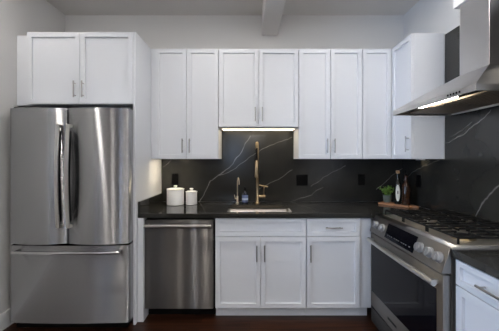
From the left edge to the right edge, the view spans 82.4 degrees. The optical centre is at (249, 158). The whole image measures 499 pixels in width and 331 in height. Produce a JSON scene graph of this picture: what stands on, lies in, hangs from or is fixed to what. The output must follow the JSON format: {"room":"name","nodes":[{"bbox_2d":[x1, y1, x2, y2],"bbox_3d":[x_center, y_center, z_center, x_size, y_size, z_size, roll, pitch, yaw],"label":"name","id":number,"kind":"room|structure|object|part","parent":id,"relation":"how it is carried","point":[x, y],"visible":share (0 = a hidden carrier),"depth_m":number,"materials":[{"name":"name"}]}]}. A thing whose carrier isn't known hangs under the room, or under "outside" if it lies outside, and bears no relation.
{"room":"kitchen","nodes":[
{"label":"kitchen","id":0,"kind":"room"},
{"bbox_2d":[0,0,64,313],"bbox_3d":[-2.035,-0.088,-0.540,0.100,2.920,7.220,0,0,0],"label":"wall","id":1,"kind":"structure","parent":0,"point":[17,17],"depth_m":2.35,"materials":[{"name":"white paint"}]},
{"bbox_2d":[0,308,12,330],"bbox_3d":[-1.978,1.302,-0.540,0.014,0.140,7.220,0,0,0],"label":"baseboard","id":2,"kind":"structure","parent":1,"relation":"attached to","point":[5,317],"depth_m":2.30,"materials":[{"name":"white paint"}]},
{"bbox_2d":[3,305,378,330],"bbox_3d":[-0.163,1.422,-0.540,3.845,0.100,7.420,0,0,0],"label":"floor","id":3,"kind":"structure","parent":0,"point":[153,322],"depth_m":2.38,"materials":[{"name":"brown wood"}]},
{"bbox_2d":[10,107,132,326],"bbox_3d":[-1.433,0.477,2.601,0.945,1.790,0.838,0,0,0],"label":"refrigerator","id":4,"kind":"object","parent":3,"relation":"on","point":[71,169],"visible":0.98,"depth_m":2.25,"materials":[{"name":"grey metal"}]},
{"bbox_3d":[-1.677,0.134,2.287,0.456,1.072,0.127,0,0,0],"label":"door","id":5,"kind":"part","parent":4,"relation":"part of","materials":[{"name":"silver metal"}]},
{"bbox_3d":[-1.484,0.133,2.215,0.028,0.806,0.066,0,0,0],"label":"handle","id":6,"kind":"part","parent":4,"relation":"part of","materials":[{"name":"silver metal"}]},
{"bbox_3d":[-1.407,0.133,2.215,0.028,0.806,0.066,0,0,0],"label":"handle","id":7,"kind":"part","parent":4,"relation":"part of","materials":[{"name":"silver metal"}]},
{"bbox_3d":[-1.433,0.993,2.300,0.945,0.614,0.100,0,0,0],"label":"freezer drawer","id":8,"kind":"part","parent":4,"relation":"part of","materials":[{"name":"silver metal"}]},
{"bbox_3d":[-1.201,0.134,2.287,0.482,1.072,0.127,0,0,0],"label":"door","id":9,"kind":"part","parent":4,"relation":"part of","materials":[{"name":"silver metal"}]},
{"bbox_2d":[138,218,148,321],"bbox_3d":[-0.916,0.935,2.699,0.047,0.874,0.603,0,0,0],"label":"filler panel","id":10,"kind":"object","parent":3,"relation":"on","point":[143,313],"visible":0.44,"depth_m":2.40,"materials":[{"name":"white paint"}]},
{"bbox_2d":[133,32,160,324],"bbox_3d":[-0.952,0.160,2.702,0.020,2.425,0.694,0,0,0],"label":"end panel","id":11,"kind":"object","parent":3,"relation":"on","point":[146,170],"visible":0.56,"depth_m":2.46,"materials":[{"name":"white paint"}]},
{"bbox_2d":[144,218,215,313],"bbox_3d":[-0.597,0.937,2.685,0.593,0.870,0.630,0,0,0],"label":"dishwasher","id":12,"kind":"object","parent":3,"relation":"on","point":[179,252],"visible":0.96,"depth_m":2.42,"materials":[{"name":"silver metal"}]},
{"bbox_3d":[-0.600,0.560,2.396,0.556,0.025,0.050,0,0,0],"label":"handle","id":13,"kind":"part","parent":12,"relation":"part of","materials":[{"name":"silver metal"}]},
{"bbox_2d":[215,218,305,314],"bbox_3d":[0.095,0.936,2.704,0.775,0.872,0.633,0,0,0],"label":"base cabinet","id":14,"kind":"object","parent":3,"relation":"on","point":[267,276],"visible":0.99,"depth_m":2.44,"materials":[{"name":"white paint"}]},
{"bbox_3d":[-0.099,0.966,2.433,0.382,0.607,0.020,0,0,0],"label":"door","id":15,"kind":"part","parent":14,"relation":"part of","materials":[{"name":"white paint"}]},
{"bbox_3d":[0.095,0.582,2.433,0.769,0.151,0.020,0,0,0],"label":"false drawer","id":16,"kind":"part","parent":14,"relation":"part of","materials":[{"name":"white paint"}]},
{"bbox_3d":[0.288,0.966,2.433,0.382,0.607,0.020,0,0,0],"label":"door","id":17,"kind":"part","parent":14,"relation":"part of","materials":[{"name":"white paint"}]},
{"bbox_2d":[138,193,437,218],"bbox_3d":[0.346,0.428,2.686,2.575,0.136,0.727,0,0,0],"label":"countertop","id":18,"kind":"structure","parent":14,"relation":"on","point":[154,206],"depth_m":2.54,"materials":[{"name":"stone"}]},
{"bbox_2d":[166,185,183,205],"bbox_3d":[-0.743,0.361,2.860,0.174,0.194,0.174,0,0,0],"label":"canister","id":19,"kind":"object","parent":18,"relation":"on","point":[175,196],"visible":1,"depth_m":2.79,"materials":[{"name":"white ceramic"}]},
{"bbox_3d":[-0.743,0.298,2.860,0.174,0.018,0.174,0,0,0],"label":"lid","id":20,"kind":"part","parent":19,"relation":"part of","materials":[{"name":"white ceramic"}]},
{"bbox_2d":[186,188,196,204],"bbox_3d":[-0.584,0.375,2.870,0.118,0.166,0.118,0,0,0],"label":"canister","id":21,"kind":"object","parent":18,"relation":"on","point":[191,195],"visible":1,"depth_m":2.82,"materials":[{"name":"white ceramic"}]},
{"bbox_2d":[234,177,239,202],"bbox_3d":[-0.115,0.322,2.925,0.048,0.271,0.095,0,0,-36],"label":"tap","id":22,"kind":"object","parent":18,"relation":"on","point":[236,198],"visible":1,"depth_m":2.94,"materials":[{"name":"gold metal"}]},
{"bbox_2d":[242,187,247,203],"bbox_3d":[-0.046,0.371,2.945,0.064,0.174,0.064,0,0,0],"label":"soap bottle","id":23,"kind":"object","parent":18,"relation":"on","point":[244,194],"visible":1,"depth_m":2.92,"materials":[{"name":"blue plastic"}]},
{"bbox_2d":[229,208,288,240],"bbox_3d":[0.088,0.606,2.664,0.581,0.218,0.406,0,0,0],"label":"sink","id":24,"kind":"object","parent":18,"relation":"in","point":[231,209],"visible":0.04,"depth_m":2.86,"materials":[{"name":"grey metal"}]},
{"bbox_2d":[255,142,267,203],"bbox_3d":[0.120,0.142,2.869,0.142,0.631,0.218,0,0,0],"label":"kitchen faucet","id":25,"kind":"object","parent":18,"relation":"on","point":[258,196],"visible":1,"depth_m":2.94,"materials":[{"name":"gold metal"}]},
{"bbox_3d":[0.082,0.242,2.950,0.056,0.430,0.056,0,0,0],"label":"post","id":26,"kind":"part","parent":25,"relation":"part of","materials":[{"name":"gold metal"}]},
{"bbox_2d":[378,201,418,207],"bbox_3d":[1.460,0.448,2.790,0.125,0.018,0.359,0,0,-41],"label":"cutting board","id":27,"kind":"object","parent":18,"relation":"on","point":[382,202],"visible":0.98,"depth_m":2.75,"materials":[{"name":"brown wood"}]},
{"bbox_2d":[379,185,393,202],"bbox_3d":[1.392,0.351,2.885,0.162,0.175,0.141,0,0,0],"label":"potted plant","id":28,"kind":"object","parent":27,"relation":"on","point":[386,197],"visible":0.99,"depth_m":2.87,"materials":[{"name":"green plant"}]},
{"bbox_3d":[1.398,0.402,2.892,0.084,0.074,0.084,0,0,0],"label":"pot","id":29,"kind":"part","parent":28,"relation":"part of","materials":[{"name":"grey ceramic"}]},
{"bbox_2d":[394,170,400,203],"bbox_3d":[1.448,0.276,2.784,0.062,0.326,0.063,0,0,0],"label":"oil bottle","id":30,"kind":"object","parent":27,"relation":"on","point":[397,186],"visible":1,"depth_m":2.76,"materials":[{"name":"black glass"}]},
{"bbox_2d":[402,169,409,204],"bbox_3d":[1.498,0.268,2.730,0.072,0.341,0.072,0,0,0],"label":"bottle","id":31,"kind":"object","parent":27,"relation":"on","point":[405,186],"visible":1,"depth_m":2.71,"materials":[{"name":"brown glass"}]},
{"bbox_2d":[304,218,370,314],"bbox_3d":[0.762,0.936,2.704,0.556,0.872,0.633,0,0,0],"label":"base cabinet","id":32,"kind":"object","parent":3,"relation":"on","point":[332,244],"depth_m":2.44,"materials":[{"name":"white paint"}]},
{"bbox_3d":[0.516,0.797,2.405,0.012,0.145,0.035,0,0,0],"label":"handle","id":33,"kind":"part","parent":32,"relation":"part of","materials":[{"name":"silver metal"}]},
{"bbox_3d":[0.713,0.582,2.433,0.451,0.151,0.020,0,0,0],"label":"drawer","id":34,"kind":"part","parent":32,"relation":"part of","materials":[{"name":"white paint"}]},
{"bbox_3d":[0.713,0.966,2.433,0.451,0.607,0.020,0,0,0],"label":"door","id":35,"kind":"part","parent":32,"relation":"part of","materials":[{"name":"white paint"}]},
{"bbox_3d":[0.992,0.886,2.519,0.097,0.772,0.162,0,0,0],"label":"corner filler panel","id":36,"kind":"part","parent":32,"relation":"part of","materials":[{"name":"white wood"}]},
{"bbox_2d":[366,210,498,330],"bbox_3d":[1.280,0.888,1.884,0.704,0.967,0.868,0,0,0],"label":"range","id":37,"kind":"object","parent":3,"relation":"on","point":[413,266],"visible":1,"depth_m":1.75,"materials":[{"name":"silver metal"}]},
{"bbox_3d":[0.985,0.516,2.244,0.047,0.061,0.062,0,0,0],"label":"knob","id":38,"kind":"part","parent":37,"relation":"part of","materials":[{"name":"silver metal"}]},
{"bbox_3d":[0.985,0.516,2.135,0.047,0.061,0.062,0,0,0],"label":"knob","id":39,"kind":"part","parent":37,"relation":"part of","materials":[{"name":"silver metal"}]},
{"bbox_3d":[1.008,1.252,1.884,0.040,0.116,0.864,0,0,0],"label":"warming drawer","id":40,"kind":"part","parent":37,"relation":"part of","materials":[{"name":"silver metal"}]},
{"bbox_3d":[1.006,0.888,1.884,0.043,0.588,0.864,0,0,0],"label":"oven door","id":41,"kind":"part","parent":37,"relation":"part of","materials":[{"name":"silver metal"}]},
{"bbox_3d":[1.003,0.517,1.884,0.052,0.133,0.868,0,0,0],"label":"control panel","id":42,"kind":"part","parent":37,"relation":"part of","materials":[{"name":"silver metal"}]},
{"bbox_3d":[0.985,0.516,1.665,0.047,0.061,0.062,0,0,0],"label":"knob","id":43,"kind":"part","parent":37,"relation":"part of","materials":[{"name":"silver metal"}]},
{"bbox_3d":[0.985,0.516,1.578,0.047,0.061,0.062,0,0,0],"label":"knob","id":44,"kind":"part","parent":37,"relation":"part of","materials":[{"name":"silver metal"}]},
{"bbox_2d":[376,214,498,249],"bbox_3d":[1.330,0.458,1.884,0.604,0.016,0.868,0,0,0],"label":"cooktop","id":45,"kind":"object","parent":37,"relation":"in","point":[438,240],"depth_m":1.68,"materials":[{"name":"grey metal"}]},
{"bbox_3d":[0.985,0.516,1.500,0.047,0.061,0.062,0,0,0],"label":"knob","id":46,"kind":"part","parent":37,"relation":"part of","materials":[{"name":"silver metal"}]},
{"bbox_3d":[1.200,0.438,1.600,0.120,0.014,0.120,0,0,0],"label":"burner","id":47,"kind":"part","parent":37,"relation":"part of","materials":[{"name":"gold metal"}]},
{"bbox_2d":[456,259,498,330],"bbox_3d":[1.318,0.936,1.199,0.632,0.872,0.478,0,0,0],"label":"base cabinet","id":48,"kind":"object","parent":3,"relation":"on","point":[477,291],"visible":0.96,"depth_m":1.32,"materials":[{"name":"white paint"}]},
{"bbox_2d":[452,250,498,278],"bbox_3d":[1.330,0.477,1.187,0.608,0.038,0.514,0,0,0],"label":"countertop","id":49,"kind":"structure","parent":48,"relation":"on","point":[487,261],"depth_m":1.32,"materials":[{"name":"stone"}]},
{"bbox_3d":[1.048,0.952,1.199,0.020,0.635,0.470,0,0,0],"label":"door","id":50,"kind":"part","parent":48,"relation":"part of","materials":[{"name":"white paint"}]},
{"bbox_3d":[1.020,0.566,1.200,0.035,0.012,0.145,0,0,0],"label":"handle","id":51,"kind":"part","parent":48,"relation":"part of","materials":[{"name":"silver metal"}]},
{"bbox_2d":[46,0,418,14],"bbox_3d":[-0.163,-1.598,-0.540,3.845,0.100,7.420,0,0,0],"label":"ceiling","id":52,"kind":"structure","parent":0,"point":[67,7],"depth_m":2.89,"materials":[{"name":"white paint"}]},
{"bbox_2d":[65,15,403,224],"bbox_3d":[-0.163,-0.088,3.120,3.845,2.920,0.100,0,0,0],"label":"wall","id":53,"kind":"structure","parent":0,"point":[157,31],"depth_m":3.07,"materials":[{"name":"white paint"}]},
{"bbox_2d":[17,32,132,108],"bbox_3d":[-1.474,-0.754,2.686,1.020,0.597,0.727,0,0,0],"label":"upper cabinet","id":54,"kind":"object","parent":53,"relation":"attached to","point":[67,70],"depth_m":2.37,"materials":[{"name":"white paint"}]},
{"bbox_3d":[-1.916,-0.754,2.440,0.136,0.597,0.020,0,0,0],"label":"filler panel","id":55,"kind":"part","parent":54,"relation":"part of","materials":[{"name":"white wood"}]},
{"bbox_3d":[-1.625,-0.754,2.368,0.437,0.593,0.020,0,0,0],"label":"door","id":56,"kind":"part","parent":54,"relation":"part of","materials":[{"name":"white paint"}]},
{"bbox_3d":[-1.184,-0.754,2.368,0.436,0.593,0.020,0,0,0],"label":"door","id":57,"kind":"part","parent":54,"relation":"part of","materials":[{"name":"white paint"}]},
{"bbox_2d":[151,49,221,158],"bbox_3d":[-0.619,-0.526,2.865,0.643,1.053,0.369,0,0,0],"label":"upper cabinet","id":58,"kind":"object","parent":53,"relation":"attached to","point":[184,82],"visible":1,"depth_m":2.73,"materials":[{"name":"white paint"}]},
{"bbox_3d":[-0.753,-0.526,2.726,0.300,1.049,0.020,0,0,0],"label":"door","id":59,"kind":"part","parent":58,"relation":"part of","materials":[{"name":"white paint"}]},
{"bbox_3d":[-0.449,-0.526,2.726,0.300,1.049,0.020,0,0,0],"label":"door","id":60,"kind":"part","parent":58,"relation":"part of","materials":[{"name":"white paint"}]},
{"bbox_2d":[219,49,297,129],"bbox_3d":[0.087,-0.679,2.865,0.762,0.748,0.369,0,0,0],"label":"upper cabinet","id":61,"kind":"object","parent":53,"relation":"attached to","point":[258,88],"visible":1,"depth_m":2.73,"materials":[{"name":"white paint"}]},
{"bbox_3d":[-0.103,-0.679,2.726,0.377,0.744,0.020,0,0,0],"label":"door","id":62,"kind":"part","parent":61,"relation":"part of","materials":[{"name":"white paint"}]},
{"bbox_3d":[0.278,-0.679,2.726,0.377,0.744,0.020,0,0,0],"label":"door","id":63,"kind":"part","parent":61,"relation":"part of","materials":[{"name":"white paint"}]},
{"bbox_2d":[262,0,284,34],"bbox_3d":[0.216,-1.438,-0.540,0.172,0.220,7.220,0,0,0],"label":"beam","id":64,"kind":"structure","parent":53,"relation":"attached to","point":[272,10],"depth_m":2.66,"materials":[{"name":"white paint"}]},
{"bbox_2d":[162,130,401,201],"bbox_3d":[0.359,0.065,3.059,2.600,0.785,0.019,0,0,0],"label":"backsplash","id":65,"kind":"structure","parent":53,"relation":"attached to","point":[214,180],"depth_m":3.05,"materials":[{"name":"stone"}]},
{"bbox_2d":[172,174,177,184],"bbox_3d":[-0.797,0.215,3.046,0.072,0.118,0.008,0,0,0],"label":"wall outlet","id":66,"kind":"object","parent":65,"relation":"attached to","point":[174,176],"visible":1,"depth_m":3.04,"materials":[{"name":"black plastic"}]},
{"bbox_2d":[296,175,307,185],"bbox_3d":[0.560,0.225,3.046,0.122,0.118,0.008,0,0,0],"label":"wall outlet","id":67,"kind":"object","parent":65,"relation":"attached to","point":[301,180],"visible":1,"depth_m":3.04,"materials":[{"name":"black plastic"}]},
{"bbox_2d":[358,174,364,184],"bbox_3d":[1.197,0.222,3.046,0.072,0.118,0.008,0,0,0],"label":"wall outlet","id":68,"kind":"object","parent":65,"relation":"attached to","point":[361,177],"visible":1,"depth_m":3.04,"materials":[{"name":"black plastic"}]},
{"bbox_2d":[294,49,361,158],"bbox_3d":[0.772,-0.526,2.865,0.602,1.053,0.369,0,0,0],"label":"upper cabinet","id":69,"kind":"object","parent":53,"relation":"attached to","point":[329,80],"visible":0.99,"depth_m":2.73,"materials":[{"name":"white paint"}]},
{"bbox_3d":[0.622,-0.526,2.726,0.297,1.049,0.020,0,0,0],"label":"door","id":70,"kind":"part","parent":69,"relation":"part of","materials":[{"name":"white paint"}]},
{"bbox_3d":[0.922,-0.526,2.726,0.297,1.049,0.020,0,0,0],"label":"door","id":71,"kind":"part","parent":69,"relation":"part of","materials":[{"name":"white paint"}]},
{"bbox_2d":[362,49,391,158],"bbox_3d":[1.355,-0.526,2.882,0.557,1.053,0.333,0,0,0],"label":"upper cabinet","id":72,"kind":"object","parent":53,"relation":"attached to","point":[376,63],"visible":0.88,"depth_m":2.73,"materials":[{"name":"white paint"}]},
{"bbox_2d":[221,128,295,130],"bbox_3d":[0.089,-0.300,2.885,0.729,0.010,0.210,0,0,0],"label":"light","id":73,"kind":"object","parent":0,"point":[223,129],"visible":1,"depth_m":2.89,"materials":[{"name":"white paint"}]},
{"bbox_2d":[404,0,459,209],"bbox_3d":[1.710,-0.088,-0.540,0.100,2.920,7.220,0,0,0],"label":"wall","id":74,"kind":"structure","parent":0,"point":[426,16],"depth_m":2.60,"materials":[{"name":"white paint"}]},
{"bbox_2d":[392,33,444,158],"bbox_3d":[1.477,-0.526,2.550,0.315,1.053,0.328,0,0,0],"label":"upper cabinet","id":75,"kind":"object","parent":74,"relation":"attached to","point":[418,61],"visible":0.99,"depth_m":2.39,"materials":[{"name":"white paint"}]},
{"bbox_3d":[1.365,-0.526,2.550,0.020,1.049,0.324,0,0,0],"label":"door","id":76,"kind":"part","parent":75,"relation":"part of","materials":[{"name":"white paint"}]},
{"bbox_2d":[393,0,498,115],"bbox_3d":[1.396,-0.713,1.887,0.476,0.722,0.850,0,0,0],"label":"range hood","id":77,"kind":"object","parent":74,"relation":"attached to","point":[476,87],"visible":1,"depth_m":1.82,"materials":[{"name":"silver metal"}]},
{"bbox_2d":[421,96,457,107],"bbox_3d":[1.223,-0.369,1.870,0.030,0.009,0.360,0,0,0],"label":"lamp","id":78,"kind":"object","parent":77,"relation":"attached to","point":[457,96],"depth_m":1.84,"materials":[{"name":"grey plastic"}]},
{"bbox_2d":[402,25,498,227],"bbox_3d":[1.647,-0.292,1.990,0.024,1.498,2.119,0,0,0],"label":"backsplash","id":79,"kind":"structure","parent":74,"relation":"attached to","point":[466,181],"depth_m":2.19,"materials":[{"name":"stone"}]},
{"bbox_2d":[416,175,420,187],"bbox_3d":[1.630,0.213,2.750,0.008,0.118,0.072,0,0,0],"label":"wall outlet","id":80,"kind":"object","parent":79,"relation":"attached to","point":[418,177],"visible":1,"depth_m":2.74,"materials":[{"name":"black plastic"}]},
{"bbox_2d":[453,0,467,8],"bbox_3d":[1.561,-1.312,1.867,0.198,0.473,0.355,0,0,0],"label":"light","id":81,"kind":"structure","parent":74,"relation":"attached to","point":[456,3],"depth_m":2.00,"materials":[{"name":"white paint"}]}
]}

